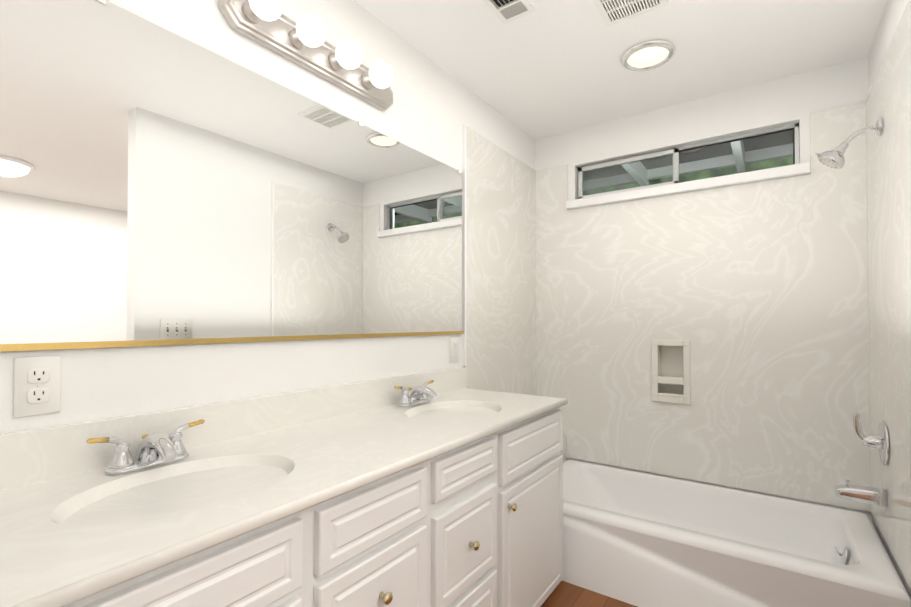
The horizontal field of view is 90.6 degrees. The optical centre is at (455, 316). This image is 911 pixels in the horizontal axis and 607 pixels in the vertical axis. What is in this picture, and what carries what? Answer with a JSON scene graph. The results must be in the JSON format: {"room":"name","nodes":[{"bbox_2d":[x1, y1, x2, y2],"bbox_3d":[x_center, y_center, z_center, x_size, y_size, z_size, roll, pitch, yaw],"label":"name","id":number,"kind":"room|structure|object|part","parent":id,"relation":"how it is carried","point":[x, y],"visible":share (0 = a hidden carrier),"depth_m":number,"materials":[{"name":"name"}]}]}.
{"room":"bathroom","nodes":[
{"label":"bathroom","id":0,"kind":"room"},
{"bbox_2d":[0,0,534,433],"bbox_3d":[-0.337,-0.012,1.683,0.120,2.165,2.945,-1,-1,35],"label":"wall","id":1,"kind":"structure","parent":0,"point":[432,109],"depth_m":1.36,"materials":[{"name":"white paint"}]},
{"bbox_2d":[13,355,61,417],"bbox_3d":[-0.817,0.136,0.883,0.008,0.115,0.070,-1,-1,35],"label":"electrical outlet","id":2,"kind":"object","parent":1,"relation":"attached to","point":[36,385],"visible":1,"depth_m":0.88,"materials":[{"name":"white plastic"}]},
{"bbox_2d":[0,0,463,351],"bbox_3d":[-0.511,-0.307,1.323,0.010,0.758,1.898,-1,-1,35],"label":"mirror glass","id":3,"kind":"object","parent":1,"relation":"attached to","point":[159,185],"visible":1,"depth_m":1.11,"materials":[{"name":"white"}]},
{"bbox_3d":[-0.511,0.065,1.318,0.010,0.014,1.898,-1,-1,35],"label":"trim","id":4,"kind":"part","parent":3,"relation":"part of","materials":[{"name":"gold metal"}]},
{"bbox_2d":[218,0,392,110],"bbox_3d":[-0.379,-0.826,1.409,0.135,0.116,0.650,-1,-1,35],"label":"sconce","id":5,"kind":"object","parent":1,"relation":"attached to","point":[301,42],"visible":1,"depth_m":1.34,"materials":[{"name":"silver metal"}]},
{"bbox_2d":[449,337,458,362],"bbox_3d":[-0.005,0.153,2.040,0.008,0.115,0.070,-1,-1,35],"label":"electrical outlet","id":6,"kind":"object","parent":1,"relation":"attached to","point":[453,349],"visible":1,"depth_m":2.03,"materials":[{"name":"white plastic"}]},
{"bbox_2d":[462,124,465,365],"bbox_3d":[0.042,-0.333,2.109,0.014,1.127,0.014,-1,-1,35],"label":"trim","id":7,"kind":"structure","parent":1,"relation":"attached to","point":[464,239],"depth_m":2.10,"materials":[{"name":"white paint"}]},
{"bbox_2d":[464,126,536,395],"bbox_3d":[0.266,-0.037,2.428,0.010,1.710,0.772,-1,-1,35],"label":"wall","id":8,"kind":"structure","parent":1,"relation":"attached to","point":[500,270],"depth_m":2.38,"materials":[{"name":"stone"}]},
{"bbox_2d":[540,581,636,606],"bbox_3d":[1.432,1.080,0.428,4.440,0.050,2.945,-1,-1,35],"label":"floor","id":9,"kind":"structure","parent":0,"point":[564,594],"depth_m":1.70,"materials":[{"name":"brown wood"}]},
{"bbox_2d":[44,403,566,606],"bbox_3d":[-0.299,0.706,1.168,0.518,0.716,1.910,-1,-1,35],"label":"bathroom vanity","id":10,"kind":"object","parent":9,"relation":"on","point":[370,493],"depth_m":1.04,"materials":[{"name":"white paint"}]},
{"bbox_2d":[0,387,567,606],"bbox_3d":[-0.297,0.335,1.171,0.487,0.022,1.910,-1,-1,35],"label":"countertop","id":11,"kind":"structure","parent":10,"relation":"on","point":[61,535],"depth_m":0.86,"materials":[{"name":"white stone"}]},
{"bbox_2d":[86,419,204,474],"bbox_3d":[-0.630,0.281,0.954,0.140,0.080,0.223,-1,-1,35],"label":"faucet","id":12,"kind":"object","parent":11,"relation":"on","point":[156,449],"visible":1,"depth_m":0.94,"materials":[{"name":"silver metal"}]},
{"bbox_2d":[394,380,437,406],"bbox_3d":[-0.125,0.290,1.674,0.140,0.080,0.223,-1,-1,35],"label":"faucet","id":13,"kind":"object","parent":11,"relation":"on","point":[415,396],"visible":1,"depth_m":1.66,"materials":[{"name":"silver metal"}]},
{"bbox_2d":[560,435,565,461],"bbox_3d":[0.371,0.884,2.393,0.187,0.390,0.689,-1,-1,35],"label":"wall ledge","id":14,"kind":"object","parent":9,"relation":"on","point":[563,452],"visible":0.08,"depth_m":2.60,"materials":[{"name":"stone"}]},
{"bbox_2d":[562,460,910,606],"bbox_3d":[0.961,0.944,1.929,1.308,0.260,0.768,-1,-1,35],"label":"bathtub","id":15,"kind":"object","parent":9,"relation":"on","point":[638,539],"visible":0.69,"depth_m":1.75,"materials":[{"name":"white ceramic"}]},
{"bbox_2d":[353,0,887,139],"bbox_3d":[1.432,-1.135,0.456,4.440,0.050,2.945,-1,-1,35],"label":"ceiling","id":16,"kind":"structure","parent":0,"point":[546,68],"depth_m":1.83,"materials":[{"name":"white paint"}]},
{"bbox_2d":[483,0,534,23],"bbox_3d":[0.138,-1.092,1.506,0.124,0.010,0.328,-1,-1,35],"label":"ceiling vent","id":17,"kind":"object","parent":16,"relation":"in","point":[506,11],"visible":1,"depth_m":1.59,"materials":[{"name":"white plastic"}]},
{"bbox_2d":[593,0,668,26],"bbox_3d":[0.591,-1.089,1.538,0.214,0.014,0.224,-1,-1,35],"label":"fan","id":18,"kind":"object","parent":16,"relation":"attached to","point":[610,11],"visible":1,"depth_m":1.59,"materials":[{"name":"white plastic"}]},
{"bbox_2d":[621,39,675,70],"bbox_3d":[0.803,-1.083,1.884,0.212,0.017,0.212,-1,-1,35],"label":"recessed light","id":19,"kind":"object","parent":16,"relation":"in","point":[648,55],"visible":1,"depth_m":1.87,"materials":[{"name":"white"}]},
{"bbox_2d":[535,57,872,522],"bbox_3d":[1.187,-0.004,2.340,1.620,2.165,0.120,-1,-1,35],"label":"wall","id":20,"kind":"structure","parent":0,"point":[794,99],"depth_m":2.21,"materials":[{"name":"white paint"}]},
{"bbox_2d":[651,339,690,404],"bbox_3d":[1.123,0.282,2.339,0.180,0.320,0.100,-1,-1,35],"label":"shelf","id":21,"kind":"object","parent":20,"relation":"attached to","point":[670,362],"visible":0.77,"depth_m":2.34,"materials":[{"name":"white ceramic"}]},
{"bbox_2d":[583,130,792,180],"bbox_3d":[1.615,-1.098,2.633,4.000,0.040,0.830,-1,-1,35],"label":"soffit","id":22,"kind":"structure","parent":20,"relation":"attached to","point":[710,150],"depth_m":2.96,"materials":[{"name":"grey"}]},
{"bbox_2d":[621,161,648,185],"bbox_3d":[1.157,-1.018,2.984,0.045,0.110,0.880,-1,-1,35],"label":"roof beam","id":23,"kind":"structure","parent":22,"relation":"attached to","point":[637,173],"depth_m":3.10,"materials":[{"name":"white"}]},
{"bbox_2d":[583,143,792,190],"bbox_3d":[1.865,-1.069,2.989,4.000,0.128,0.040,-1,-1,35],"label":"roof fascia","id":24,"kind":"object","parent":22,"relation":"attached to","point":[729,159],"depth_m":3.08,"materials":[{"name":"grey"}]},
{"bbox_2d":[730,140,744,171],"bbox_3d":[1.648,-1.023,2.640,0.045,0.110,0.880,-1,-1,35],"label":"roof beam","id":25,"kind":"structure","parent":22,"relation":"attached to","point":[736,148],"depth_m":2.71,"materials":[{"name":"white"}]},
{"bbox_2d":[566,123,810,209],"bbox_3d":[1.129,-0.754,2.340,1.115,0.255,0.118,-1,-1,35],"label":"window","id":26,"kind":"structure","parent":20,"relation":"attached to","point":[667,187],"depth_m":2.33,"materials":[{"name":"white paint"}]},
{"bbox_3d":[1.148,-0.776,2.363,1.008,0.178,0.024,-1,-1,35],"label":"glass","id":27,"kind":"part","parent":26,"relation":"part of","materials":[{"name":"clear glass"}]},
{"bbox_2d":[679,128,794,163],"bbox_3d":[1.365,-0.778,2.225,0.494,0.178,0.008,-1,-1,35],"label":"window frame","id":28,"kind":"structure","parent":20,"relation":"in","point":[793,129],"depth_m":2.16,"materials":[{"name":"grey metal"}]},
{"bbox_2d":[866,0,910,598],"bbox_3d":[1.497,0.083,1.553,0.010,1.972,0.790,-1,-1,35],"label":"wall","id":29,"kind":"structure","parent":0,"point":[888,163],"depth_m":1.50,"materials":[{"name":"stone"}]},
{"bbox_2d":[815,118,882,168],"bbox_3d":[1.456,-0.633,1.676,0.188,0.159,0.092,-1,-1,35],"label":"shower head","id":30,"kind":"object","parent":29,"relation":"attached to","point":[834,158],"visible":1,"depth_m":1.67},
{"bbox_2d":[835,479,887,506],"bbox_3d":[1.476,0.637,1.646,0.138,0.073,0.060,-1,-1,35],"label":"tub spout","id":31,"kind":"object","parent":29,"relation":"attached to","point":[871,495],"visible":1,"depth_m":1.62,"materials":[{"name":"silver metal"}]},
{"bbox_2d":[853,412,889,464],"bbox_3d":[1.497,0.441,1.634,0.088,0.180,0.156,-1,-1,35],"label":"shower valve","id":32,"kind":"object","parent":29,"relation":"attached to","point":[880,442],"visible":1,"depth_m":1.61,"materials":[{"name":"silver metal"}]},
{"label":"outside","id":33,"kind":"structure","parent":0,"visible":0},
{"bbox_3d":[4.336,1.145,5.613,9.000,0.050,8.880,-1,-1,35],"label":"ground","id":34,"kind":"structure","parent":33,"visible":0},
{"bbox_2d":[583,156,792,195],"bbox_3d":[2.708,-0.720,4.180,6.434,3.743,1.658,-1,-1,35],"label":"hedge","id":35,"kind":"object","parent":34,"relation":"on","point":[716,172],"depth_m":3.80,"materials":[{"name":"green plant"}]}
]}

